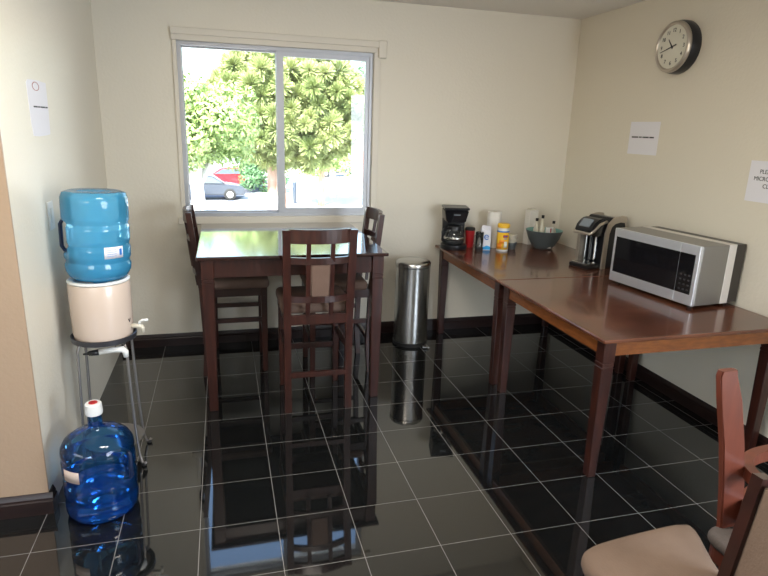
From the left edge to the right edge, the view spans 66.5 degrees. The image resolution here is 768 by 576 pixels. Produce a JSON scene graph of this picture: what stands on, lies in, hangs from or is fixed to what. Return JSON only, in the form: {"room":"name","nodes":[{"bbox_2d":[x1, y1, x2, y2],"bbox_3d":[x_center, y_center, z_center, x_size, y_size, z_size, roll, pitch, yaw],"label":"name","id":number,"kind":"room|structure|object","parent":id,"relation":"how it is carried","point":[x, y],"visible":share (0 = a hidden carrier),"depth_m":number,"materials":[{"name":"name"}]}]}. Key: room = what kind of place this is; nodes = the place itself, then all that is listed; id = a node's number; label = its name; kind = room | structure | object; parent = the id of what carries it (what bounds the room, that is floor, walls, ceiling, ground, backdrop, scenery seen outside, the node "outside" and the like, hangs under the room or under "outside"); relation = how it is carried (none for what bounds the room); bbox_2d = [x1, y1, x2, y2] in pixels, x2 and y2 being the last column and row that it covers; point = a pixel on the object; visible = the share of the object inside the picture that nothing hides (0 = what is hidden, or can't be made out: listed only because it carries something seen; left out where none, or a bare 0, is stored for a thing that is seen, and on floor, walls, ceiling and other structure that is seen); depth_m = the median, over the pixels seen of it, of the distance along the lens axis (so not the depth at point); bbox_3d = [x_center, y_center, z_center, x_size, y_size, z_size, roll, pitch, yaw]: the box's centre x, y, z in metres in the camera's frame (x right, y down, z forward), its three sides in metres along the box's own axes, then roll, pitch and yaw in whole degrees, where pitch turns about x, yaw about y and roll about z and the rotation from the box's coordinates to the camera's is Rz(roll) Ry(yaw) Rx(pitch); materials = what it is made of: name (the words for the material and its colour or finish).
{"room":"common room","nodes":[
{"label":"common room","id":0,"kind":"room"},
{"bbox_2d":[0,132,48,497],"bbox_3d":[-2.694,-0.186,1.757,2.797,2.421,0.010,-2,16,-15],"label":"wall","id":1,"kind":"structure","parent":0,"point":[23,471],"depth_m":2.27,"materials":[{"name":"beige paint"}]},
{"bbox_2d":[0,492,54,519],"bbox_3d":[-2.719,0.940,2.053,2.813,0.092,0.016,-2,16,-15],"label":"baseboard","id":2,"kind":"structure","parent":1,"relation":"attached to","point":[28,505],"depth_m":2.39,"materials":[{"name":"brown wood"}]},
{"bbox_2d":[0,0,120,494],"bbox_3d":[-1.663,-0.486,2.980,0.150,2.421,1.885,-2,16,-15],"label":"wall","id":3,"kind":"structure","parent":0,"point":[50,42],"depth_m":2.58,"materials":[{"name":"beige paint"}]},
{"bbox_2d":[26,79,49,135],"bbox_3d":[-1.463,-0.762,2.488,0.002,0.228,0.284,-2,16,-15],"label":"notice","id":4,"kind":"object","parent":3,"relation":"attached to","point":[36,90],"visible":1,"depth_m":2.48,"materials":[{"name":"white paper"}]},
{"bbox_2d":[46,200,55,230],"bbox_3d":[-1.468,-0.321,2.589,0.011,0.124,0.080,-2,16,-15],"label":"light switch","id":5,"kind":"object","parent":3,"relation":"attached to","point":[50,210],"visible":1,"depth_m":2.57,"materials":[{"name":"white plastic"}]},
{"bbox_2d":[49,484,58,510],"bbox_3d":[-1.379,0.875,2.448,0.016,0.092,0.055,-2,16,-15],"label":"baseboard","id":6,"kind":"structure","parent":3,"relation":"attached to","point":[52,489],"depth_m":2.45,"materials":[{"name":"grey wood"}]},
{"bbox_2d":[90,0,581,334],"bbox_3d":[-0.222,-0.822,4.383,3.684,2.421,0.150,-2,16,-15],"label":"wall","id":7,"kind":"structure","parent":0,"point":[475,106],"depth_m":4.28,"materials":[{"name":"beige paint"}]},
{"bbox_2d":[176,40,373,216],"bbox_3d":[-0.737,-1.086,4.145,1.315,1.143,0.088,-2,16,-15],"label":"window","id":8,"kind":"structure","parent":7,"relation":"in","point":[280,52],"depth_m":4.12,"materials":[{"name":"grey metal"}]},
{"bbox_2d":[170,26,386,223],"bbox_3d":[-0.701,-1.083,4.077,1.455,1.275,0.034,-2,16,-15],"label":"trim","id":9,"kind":"structure","parent":7,"relation":"attached to","point":[379,48],"depth_m":4.02,"materials":[{"name":"beige paint"}]},
{"bbox_2d":[121,313,541,348],"bbox_3d":[-0.231,0.323,4.614,3.397,0.092,0.016,-2,16,-15],"label":"baseboard","id":10,"kind":"structure","parent":7,"relation":"attached to","point":[242,335],"depth_m":4.45,"materials":[{"name":"black wood"}]},
{"bbox_2d":[0,323,767,575],"bbox_3d":[-0.658,1.363,1.036,6.431,0.060,7.290,-2,16,-15],"label":"floor","id":11,"kind":"structure","parent":0,"point":[442,471],"depth_m":2.80,"materials":[{"name":"black tile"}]},
{"bbox_2d":[59,400,138,523],"bbox_3d":[-1.175,0.690,2.415,0.278,0.480,0.278,-2,16,-15],"label":"water bottle","id":12,"kind":"object","parent":11,"relation":"on","point":[107,505],"visible":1,"depth_m":2.47,"materials":[{"name":"blue plastic"}]},
{"bbox_2d":[70,328,151,472],"bbox_3d":[-1.288,0.509,2.760,0.307,0.638,0.276,-2,16,-15],"label":"stand","id":13,"kind":"object","parent":11,"relation":"on","point":[97,441],"visible":0.73,"depth_m":2.75,"materials":[{"name":"grey metal"}]},
{"bbox_2d":[83,345,128,357],"bbox_3d":[-1.236,0.282,2.607,0.183,0.074,0.030,-5,17,-24],"label":"tap","id":14,"kind":"object","parent":13,"relation":"hanging from","point":[125,352],"visible":0.99,"depth_m":2.60,"materials":[{"name":"white plastic"}]},
{"bbox_2d":[66,274,147,342],"bbox_3d":[-1.261,0.088,2.636,0.291,0.276,0.258,12,18,33],"label":"crock","id":15,"kind":"object","parent":13,"relation":"on","point":[99,312],"visible":0.77,"depth_m":2.55,"materials":[{"name":"beige ceramic"}]},
{"bbox_2d":[58,188,131,282],"bbox_3d":[-1.261,-0.221,2.562,0.279,0.408,0.268,-1,15,-15],"label":"water bottle","id":16,"kind":"object","parent":15,"relation":"on","point":[97,229],"visible":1,"depth_m":2.46,"materials":[{"name":"blue plastic"}]},
{"bbox_2d":[107,248,121,256],"bbox_3d":[-1.149,-0.151,2.502,0.005,0.030,0.067,12,18,34],"label":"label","id":17,"kind":"object","parent":16,"relation":"on","point":[111,252],"depth_m":2.50,"materials":[{"name":"white paper"}]},
{"bbox_2d":[131,318,147,332],"bbox_3d":[-1.116,0.169,2.679,0.078,0.067,0.034,-2,16,-15],"label":"tap","id":18,"kind":"object","parent":15,"relation":"on","point":[133,325],"depth_m":2.67,"materials":[{"name":"white plastic"}]},
{"bbox_2d":[182,204,268,375],"bbox_3d":[-1.027,0.000,3.862,0.511,1.060,0.400,-2,16,-15],"label":"chair","id":19,"kind":"object","parent":11,"relation":"on","point":[256,285],"visible":0.59,"depth_m":3.72,"materials":[{"name":"brown wood"}]},
{"bbox_2d":[195,222,388,410],"bbox_3d":[-0.634,0.110,3.813,1.044,0.898,1.113,-2,16,-15],"label":"pub table","id":20,"kind":"object","parent":11,"relation":"on","point":[223,249],"visible":0.8,"depth_m":3.33,"materials":[{"name":"brown wood"}]},
{"bbox_2d":[276,228,357,412],"bbox_3d":[-0.405,0.146,3.400,0.400,1.060,0.511,-2,16,-15],"label":"chair","id":21,"kind":"object","parent":11,"relation":"on","point":[320,294],"visible":1,"depth_m":3.21,"materials":[{"name":"brown wood"}]},
{"bbox_2d":[300,207,384,371],"bbox_3d":[-0.284,0.009,3.917,0.511,1.060,0.400,-2,16,-15],"label":"chair","id":22,"kind":"object","parent":11,"relation":"on","point":[362,287],"visible":0.41,"depth_m":3.84,"materials":[{"name":"brown wood"}]},
{"bbox_2d":[393,257,430,347],"bbox_3d":[0.213,0.102,4.404,0.264,0.656,0.305,-2,16,-15],"label":"trash bin","id":23,"kind":"object","parent":11,"relation":"on","point":[412,277],"visible":1,"depth_m":4.32,"materials":[{"name":"silver metal"}]},
{"bbox_2d":[435,243,625,384],"bbox_3d":[1.048,0.129,4.301,1.068,0.711,1.111,-2,16,-15],"label":"side table","id":24,"kind":"object","parent":11,"relation":"on","point":[525,261],"visible":0.54,"depth_m":4.01,"materials":[{"name":"brown wood"}]},
{"bbox_2d":[440,204,469,250],"bbox_3d":[0.529,-0.458,4.433,0.209,0.318,0.206,1,15,-2],"label":"drip coffee maker","id":25,"kind":"object","parent":24,"relation":"on","point":[454,217],"visible":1,"depth_m":4.38,"materials":[{"name":"black plastic"}]},
{"bbox_2d":[442,208,468,222],"bbox_3d":[0.536,-0.549,4.414,0.183,0.095,0.189,1,15,-2],"label":"basket","id":26,"kind":"object","parent":25,"relation":"on","point":[449,215],"depth_m":4.33,"materials":[{"name":"grey plastic"}]},
{"bbox_2d":[465,227,474,247],"bbox_3d":[0.662,-0.393,4.526,0.077,0.152,0.077,-2,16,-15],"label":"travel mug","id":27,"kind":"object","parent":24,"relation":"on","point":[469,231],"visible":0.91,"depth_m":4.50,"materials":[{"name":"red plastic"}]},
{"bbox_2d":[473,231,483,250],"bbox_3d":[0.712,-0.349,4.396,0.062,0.140,0.076,10,17,28],"label":"glass mug","id":28,"kind":"object","parent":24,"relation":"on","point":[478,233],"visible":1,"depth_m":4.39,"materials":[{"name":"black glass"}]},
{"bbox_2d":[479,225,490,249],"bbox_3d":[0.767,-0.385,4.444,0.080,0.186,0.058,1,15,-1],"label":"carton","id":29,"kind":"object","parent":24,"relation":"on","point":[486,229],"visible":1,"depth_m":4.42,"materials":[{"name":"white cardboard"}]},
{"bbox_2d":[487,210,501,247],"bbox_3d":[0.849,-0.456,4.544,0.108,0.276,0.108,-2,16,-15],"label":"paper towel roll","id":30,"kind":"object","parent":24,"relation":"on","point":[494,217],"visible":0.71,"depth_m":4.49,"materials":[{"name":"white paper"}]},
{"bbox_2d":[496,223,509,251],"bbox_3d":[0.897,-0.385,4.420,0.092,0.208,0.094,-2,16,-15],"label":"wipes canister","id":31,"kind":"object","parent":24,"relation":"on","point":[503,230],"visible":1,"depth_m":4.39,"materials":[{"name":"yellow plastic"}]},
{"bbox_2d":[497,240,504,248],"bbox_3d":[0.876,-0.328,4.400,0.056,0.063,0.010,10,17,28],"label":"print","id":32,"kind":"object","parent":31,"relation":"attached to","point":[500,243],"depth_m":4.40,"materials":[{"name":"orange"}]},
{"bbox_2d":[508,233,517,248],"bbox_3d":[0.978,-0.358,4.511,0.090,0.111,0.090,-2,16,-15],"label":"tub","id":33,"kind":"object","parent":24,"relation":"on","point":[510,245],"depth_m":4.48,"materials":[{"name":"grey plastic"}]},
{"bbox_2d":[522,208,538,244],"bbox_3d":[1.179,-0.498,4.716,0.084,0.287,0.064,-5,17,-23],"label":"paper towel roll","id":34,"kind":"object","parent":24,"relation":"on","point":[531,214],"visible":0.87,"depth_m":4.68,"materials":[{"name":"white paper"}]},
{"bbox_2d":[526,227,562,249],"bbox_3d":[1.243,-0.383,4.573,0.283,0.145,0.283,-2,16,-15],"label":"mixing bowl","id":35,"kind":"object","parent":24,"relation":"on","point":[539,240],"visible":0.84,"depth_m":4.48,"materials":[{"name":"grey ceramic"}]},
{"bbox_2d":[533,218,538,231],"bbox_3d":[1.190,-0.439,4.590,0.046,0.215,0.046,-2,16,-15],"label":"condiment bottle","id":36,"kind":"object","parent":35,"relation":"in","point":[536,227],"visible":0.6,"depth_m":4.57,"materials":[{"name":"beige plastic"}]},
{"bbox_2d":[539,215,544,231],"bbox_3d":[1.234,-0.450,4.587,0.046,0.240,0.046,-2,16,-15],"label":"condiment bottle","id":37,"kind":"object","parent":35,"relation":"in","point":[542,225],"visible":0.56,"depth_m":4.56,"materials":[{"name":"beige plastic"}]},
{"bbox_2d":[545,227,553,248],"bbox_3d":[1.269,-0.386,4.514,0.060,0.160,0.061,-2,16,-15],"label":"cup","id":38,"kind":"object","parent":35,"relation":"in","point":[548,229],"visible":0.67,"depth_m":4.48,"materials":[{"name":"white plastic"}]},
{"bbox_2d":[552,221,555,247],"bbox_3d":[1.307,-0.417,4.543,0.046,0.205,0.046,-2,16,-15],"label":"condiment bottle","id":39,"kind":"object","parent":35,"relation":"in","point":[553,222],"visible":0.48,"depth_m":4.52,"materials":[{"name":"beige plastic"}]},
{"bbox_2d":[569,212,626,269],"bbox_3d":[1.442,-0.326,3.992,0.314,0.353,0.222,-7,17,-28],"label":"coffee machine","id":40,"kind":"object","parent":24,"relation":"on","point":[596,231],"visible":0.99,"depth_m":3.93,"materials":[{"name":"black plastic"}]},
{"bbox_2d":[572,259,596,264],"bbox_3d":[1.359,-0.175,3.979,0.103,0.009,0.132,-7,17,-28],"label":"drip tray","id":41,"kind":"object","parent":40,"relation":"on","point":[577,261],"depth_m":3.97,"materials":[{"name":"silver metal"}]},
{"bbox_2d":[497,276,767,476],"bbox_3d":[1.331,0.414,3.288,1.068,0.711,1.062,-2,16,-15],"label":"side table","id":42,"kind":"object","parent":11,"relation":"on","point":[610,318],"visible":0.85,"depth_m":2.94,"materials":[{"name":"brown wood"}]},
{"bbox_2d":[609,226,746,307],"bbox_3d":[1.646,-0.135,3.344,0.337,0.337,0.600,-4,16,-22],"label":"microwave","id":43,"kind":"object","parent":42,"relation":"on","point":[686,268],"visible":1,"depth_m":3.15,"materials":[{"name":"grey metal"}]},
{"bbox_2d":[581,473,767,575],"bbox_3d":[0.815,0.853,1.490,0.425,0.776,0.554,-3,16,-19],"label":"dining chair","id":44,"kind":"object","parent":11,"relation":"on","point":[674,550],"visible":1,"depth_m":1.58,"materials":[{"name":"beige fabric"}]},
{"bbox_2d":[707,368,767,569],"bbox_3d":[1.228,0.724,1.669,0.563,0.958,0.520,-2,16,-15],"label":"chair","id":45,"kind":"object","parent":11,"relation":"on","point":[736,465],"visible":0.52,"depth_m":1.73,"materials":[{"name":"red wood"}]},
{"bbox_2d":[376,0,646,18],"bbox_3d":[-0.580,-1.049,0.378,6.431,0.100,7.290,-2,16,-15],"label":"ceiling","id":46,"kind":"structure","parent":0,"point":[576,9],"depth_m":4.04,"materials":[{"name":"white paint"}]},
{"bbox_2d":[557,0,767,437],"bbox_3d":[2.433,0.050,1.504,0.120,2.421,7.040,-2,16,-15],"label":"wall","id":47,"kind":"structure","parent":0,"point":[712,115],"depth_m":3.52,"materials":[{"name":"beige paint"}]},
{"bbox_2d":[627,122,660,155],"bbox_3d":[1.700,-0.982,3.843,0.002,0.208,0.284,-2,16,-15],"label":"notice","id":48,"kind":"object","parent":47,"relation":"attached to","point":[643,137],"visible":1,"depth_m":3.84,"materials":[{"name":"white paper"}]},
{"bbox_2d":[549,323,767,446],"bbox_3d":[2.330,1.175,1.792,0.016,0.092,7.040,-2,16,-15],"label":"baseboard","id":49,"kind":"structure","parent":47,"relation":"attached to","point":[691,402],"depth_m":3.61,"materials":[{"name":"black wood"}]},
{"bbox_2d":[655,20,701,73],"bbox_3d":[1.737,-1.428,3.477,0.085,0.300,0.300,-2,16,-15],"label":"wall clock","id":50,"kind":"object","parent":47,"relation":"attached to","point":[678,46],"visible":1,"depth_m":3.43,"materials":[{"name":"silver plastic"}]},
{"bbox_2d":[744,160,767,203],"bbox_3d":[1.955,-0.530,2.958,0.002,0.208,0.284,-2,16,-15],"label":"notice","id":51,"kind":"object","parent":47,"relation":"attached to","point":[757,184],"visible":1,"depth_m":3.03,"materials":[{"name":"white paper"}]},
{"label":"outside","id":52,"kind":"structure","parent":0,"visible":0},
{"bbox_2d":[209,151,361,209],"bbox_3d":[-6.929,-12.941,63.116,140.000,0.100,117.160,-2,16,-15],"label":"ground","id":53,"kind":"structure","parent":52,"point":[348,194],"depth_m":37.37,"materials":[{"name":"concrete"}]},
{"bbox_2d":[183,72,261,209],"bbox_3d":[-3.174,-0.997,10.006,2.250,5.021,2.215,-2,16,-15],"label":"street tree","id":54,"kind":"object","parent":53,"relation":"on","point":[215,133],"visible":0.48,"depth_m":9.15,"materials":[{"name":"green plant"}]},
{"bbox_2d":[236,159,289,192],"bbox_3d":[-7.832,-7.770,38.037,3.433,3.496,2.874,-2,16,-15],"label":"shrub","id":55,"kind":"object","parent":53,"relation":"on","point":[251,173],"visible":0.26,"depth_m":37.32,"materials":[{"name":"green plant"}]},
{"bbox_2d":[201,50,364,209],"bbox_3d":[-2.290,-2.876,14.320,4.210,6.435,3.196,-2,16,-15],"label":"pine tree","id":56,"kind":"object","parent":53,"relation":"on","point":[324,98],"visible":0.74,"depth_m":13.02,"materials":[{"name":"green plant"}]},
{"bbox_2d":[293,182,296,203],"bbox_3d":[-5.031,-5.369,33.050,0.220,1.220,0.214,-2,16,-15],"label":"bollard","id":57,"kind":"object","parent":53,"relation":"on","point":[294,183],"visible":1,"depth_m":32.97,"materials":[{"name":"grey paint"}]},
{"bbox_2d":[294,152,357,205],"bbox_3d":[-3.372,-7.732,31.861,4.296,6.506,4.198,-2,16,-15],"label":"street tree","id":58,"kind":"object","parent":53,"relation":"on","point":[343,164],"visible":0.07,"depth_m":31.48,"materials":[{"name":"green plant"}]},
{"bbox_2d":[329,169,335,197],"bbox_3d":[-3.152,-7.890,36.094,1.000,4.600,0.400,-2,16,-15],"label":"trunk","id":59,"kind":"object","parent":53,"relation":"on","point":[332,189],"visible":0.35,"depth_m":36.35,"materials":[{"name":"white plant"}]},
{"bbox_2d":[315,163,360,176],"bbox_3d":[-4.166,-10.781,52.212,4.417,1.639,1.810,-5,17,-25],"label":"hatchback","id":60,"kind":"object","parent":53,"relation":"on","point":[358,169],"visible":0.23,"depth_m":52.01,"materials":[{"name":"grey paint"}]},
{"bbox_2d":[348,180,361,182],"bbox_3d":[-1.496,-8.597,47.386,2.800,0.129,0.500,-2,16,-15],"label":"kerb","id":61,"kind":"object","parent":53,"relation":"on","point":[349,181],"visible":0.36,"depth_m":46.98,"materials":[{"name":"white concrete"}]},
{"bbox_2d":[355,62,364,165],"bbox_3d":[-2.180,-18.793,63.405,5.695,11.334,5.318,-2,16,-15],"label":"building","id":62,"kind":"structure","parent":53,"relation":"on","point":[361,69],"depth_m":63.88,"materials":[{"name":"white"}]},
{"bbox_2d":[361,149,362,180],"bbox_3d":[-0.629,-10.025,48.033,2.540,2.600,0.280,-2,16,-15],"label":"gate post","id":63,"kind":"object","parent":53,"relation":"on","point":[361,149],"visible":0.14,"depth_m":47.60,"materials":[{"name":"white"}]},
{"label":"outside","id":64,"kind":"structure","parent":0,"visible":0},
{"bbox_2d":[190,180,310,209],"bbox_3d":[-30.848,-5.238,31.782,57.000,0.011,19.000,-2,16,-15],"label":"road","id":65,"kind":"structure","parent":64,"point":[210,199],"depth_m":34.34,"materials":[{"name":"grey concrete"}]},
{"bbox_2d":[190,174,244,199],"bbox_3d":[-10.328,-5.851,33.800,4.432,1.397,1.810,-3,16,-17],"label":"sedan","id":66,"kind":"object","parent":65,"relation":"on","point":[213,185],"visible":0.45,"depth_m":33.33,"materials":[{"name":"grey paint"}]},
{"bbox_2d":[209,166,259,188],"bbox_3d":[-10.642,-7.581,40.111,4.432,1.397,1.810,-2,16,-15],"label":"sedan","id":67,"kind":"object","parent":65,"relation":"on","point":[222,173],"visible":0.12,"depth_m":39.35,"materials":[{"name":"red paint"}]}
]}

